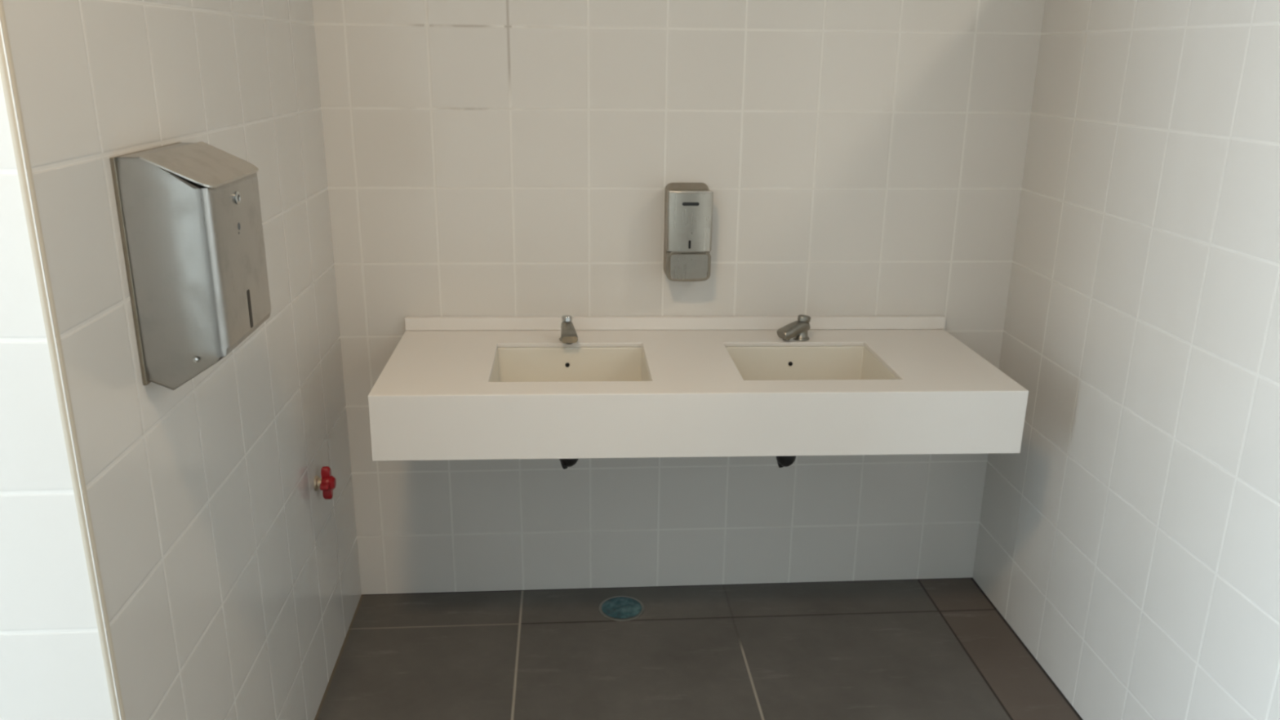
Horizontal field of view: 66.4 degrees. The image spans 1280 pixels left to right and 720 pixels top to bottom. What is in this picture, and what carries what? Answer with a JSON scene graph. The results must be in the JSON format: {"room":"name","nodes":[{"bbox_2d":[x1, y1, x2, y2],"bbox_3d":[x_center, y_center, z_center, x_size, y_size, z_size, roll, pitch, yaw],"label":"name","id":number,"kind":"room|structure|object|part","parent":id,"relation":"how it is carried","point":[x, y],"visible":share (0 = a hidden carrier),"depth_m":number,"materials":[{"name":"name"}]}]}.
{"room":"public restroom","nodes":[
{"label":"public restroom","id":0,"kind":"room"},
{"bbox_2d":[0,0,361,719],"bbox_3d":[-2.349,-0.420,1.674,3.200,2.800,1.416,-1,17,-4],"label":"wall","id":1,"kind":"structure","parent":0,"point":[232,584],"depth_m":1.48,"materials":[{"name":"tile"}]},
{"bbox_2d":[0,0,125,719],"bbox_3d":[-0.706,-0.228,1.119,0.010,2.800,0.010,-1,17,-4],"label":"trim","id":2,"kind":"structure","parent":1,"relation":"attached to","point":[3,71],"depth_m":1.19,"materials":[{"name":"beige plastic"}]},
{"bbox_2d":[110,141,271,390],"bbox_3d":[-0.664,-0.151,1.494,0.128,0.337,0.246,-1,17,-4],"label":"paper towel dispenser","id":3,"kind":"object","parent":1,"relation":"attached to","point":[189,214],"visible":1,"depth_m":1.40,"materials":[{"name":"metal"}]},
{"bbox_3d":[-0.725,-0.155,1.488,0.006,0.325,0.246,-1,17,-4],"label":"plate","id":4,"kind":"part","parent":3,"relation":"part of","materials":[{"name":"metal"}]},
{"bbox_3d":[-0.644,-0.291,1.452,0.089,0.045,0.241,-1,17,-4],"label":"lid","id":5,"kind":"part","parent":3,"relation":"part of","materials":[{"name":"metal"}]},
{"bbox_2d":[314,466,336,499],"bbox_3d":[-0.763,0.299,2.377,0.046,0.086,0.067,-1,17,-4],"label":"valve","id":6,"kind":"object","parent":1,"relation":"attached to","point":[326,483],"visible":1,"depth_m":2.36,"materials":[{"name":"red metal"}]},
{"bbox_2d":[312,0,1044,594],"bbox_3d":[-0.310,-0.675,2.571,7.800,3.000,0.150,-1,17,-4],"label":"wall","id":7,"kind":"structure","parent":0,"point":[484,157],"depth_m":2.61,"materials":[{"name":"tile"}]},
{"bbox_2d":[404,315,946,330],"bbox_3d":[0.111,-0.102,2.692,1.490,0.036,0.019,0,17,-4],"label":"backsplash","id":8,"kind":"structure","parent":7,"relation":"attached to","point":[486,322],"depth_m":2.68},
{"bbox_2d":[663,182,713,281],"bbox_3d":[0.126,-0.336,2.581,0.118,0.250,0.094,-1,17,-4],"label":"soap dispenser","id":9,"kind":"object","parent":7,"relation":"attached to","point":[688,206],"visible":1,"depth_m":2.54,"materials":[{"name":"metal"}]},
{"bbox_3d":[0.128,-0.244,2.567,0.104,0.072,0.009,-1,17,-4],"label":"push lever","id":10,"kind":"part","parent":9,"relation":"part of","materials":[{"name":"metal"}]},
{"bbox_2d":[368,315,1028,461],"bbox_3d":[0.129,0.050,2.465,1.490,0.191,0.544,0,17,-4],"label":"countertop","id":11,"kind":"structure","parent":7,"relation":"attached to","point":[486,387],"depth_m":2.25,"materials":[{"name":"white stone"}]},
{"bbox_2d":[559,315,577,344],"bbox_3d":[-0.187,-0.079,2.546,0.044,0.067,0.094,-2,18,-9],"label":"tap","id":12,"kind":"object","parent":11,"relation":"on","point":[569,335],"visible":1,"depth_m":2.52,"materials":[{"name":"silver metal"}]},
{"bbox_3d":[-0.187,-0.075,2.546,0.044,0.046,0.091,-2,18,-9],"label":"spout","id":13,"kind":"part","parent":12,"relation":"part of","materials":[{"name":"silver metal"}]},
{"bbox_2d":[559,458,578,469],"bbox_3d":[-0.189,0.172,2.592,0.060,0.131,0.327,-1,17,-4],"label":"trap","id":14,"kind":"object","parent":11,"relation":"attached to","point":[565,463],"visible":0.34,"depth_m":2.46,"materials":[{"name":"black plastic"}]},
{"bbox_2d":[489,346,651,382],"bbox_3d":[-0.172,0.079,2.425,0.393,0.138,0.331,-1,17,-4],"label":"basin","id":15,"kind":"object","parent":11,"relation":"in","point":[507,364],"depth_m":2.57,"materials":[{"name":"white ceramic"}]},
{"bbox_2d":[776,456,795,467],"bbox_3d":[0.366,0.171,2.634,0.060,0.142,0.327,-1,17,-4],"label":"trap","id":16,"kind":"object","parent":11,"relation":"attached to","point":[783,461],"visible":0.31,"depth_m":2.50,"materials":[{"name":"black plastic"}]},
{"bbox_2d":[777,314,810,341],"bbox_3d":[0.413,-0.086,2.604,0.094,0.067,0.044,-8,19,-27],"label":"tap","id":17,"kind":"object","parent":11,"relation":"on","point":[798,329],"visible":1,"depth_m":2.60,"materials":[{"name":"silver metal"}]},
{"bbox_2d":[724,346,897,380],"bbox_3d":[0.419,0.076,2.469,0.396,0.138,0.331,-1,17,-4],"label":"basin","id":18,"kind":"object","parent":11,"relation":"in","point":[742,362],"depth_m":2.61,"materials":[{"name":"white ceramic"}]},
{"bbox_2d":[314,577,1083,719],"bbox_3d":[-0.134,1.504,0.455,7.400,0.100,5.200,-1,17,-4],"label":"floor","id":19,"kind":"structure","parent":0,"point":[913,649],"depth_m":2.59,"materials":[{"name":"tile"}]},
{"bbox_2d":[599,595,644,621],"bbox_3d":[-0.053,0.713,2.821,0.132,0.006,0.132,-1,17,-4],"label":"floor drain","id":20,"kind":"object","parent":19,"relation":"on","point":[620,608],"visible":1,"depth_m":2.81,"materials":[{"name":"teal metal"}]},
{"bbox_2d":[972,0,1279,719],"bbox_3d":[1.202,0.233,1.315,0.120,1.846,3.000,-1,17,-4],"label":"wall","id":21,"kind":"structure","parent":0,"point":[1130,542],"depth_m":2.09,"materials":[{"name":"tile"}]}
]}

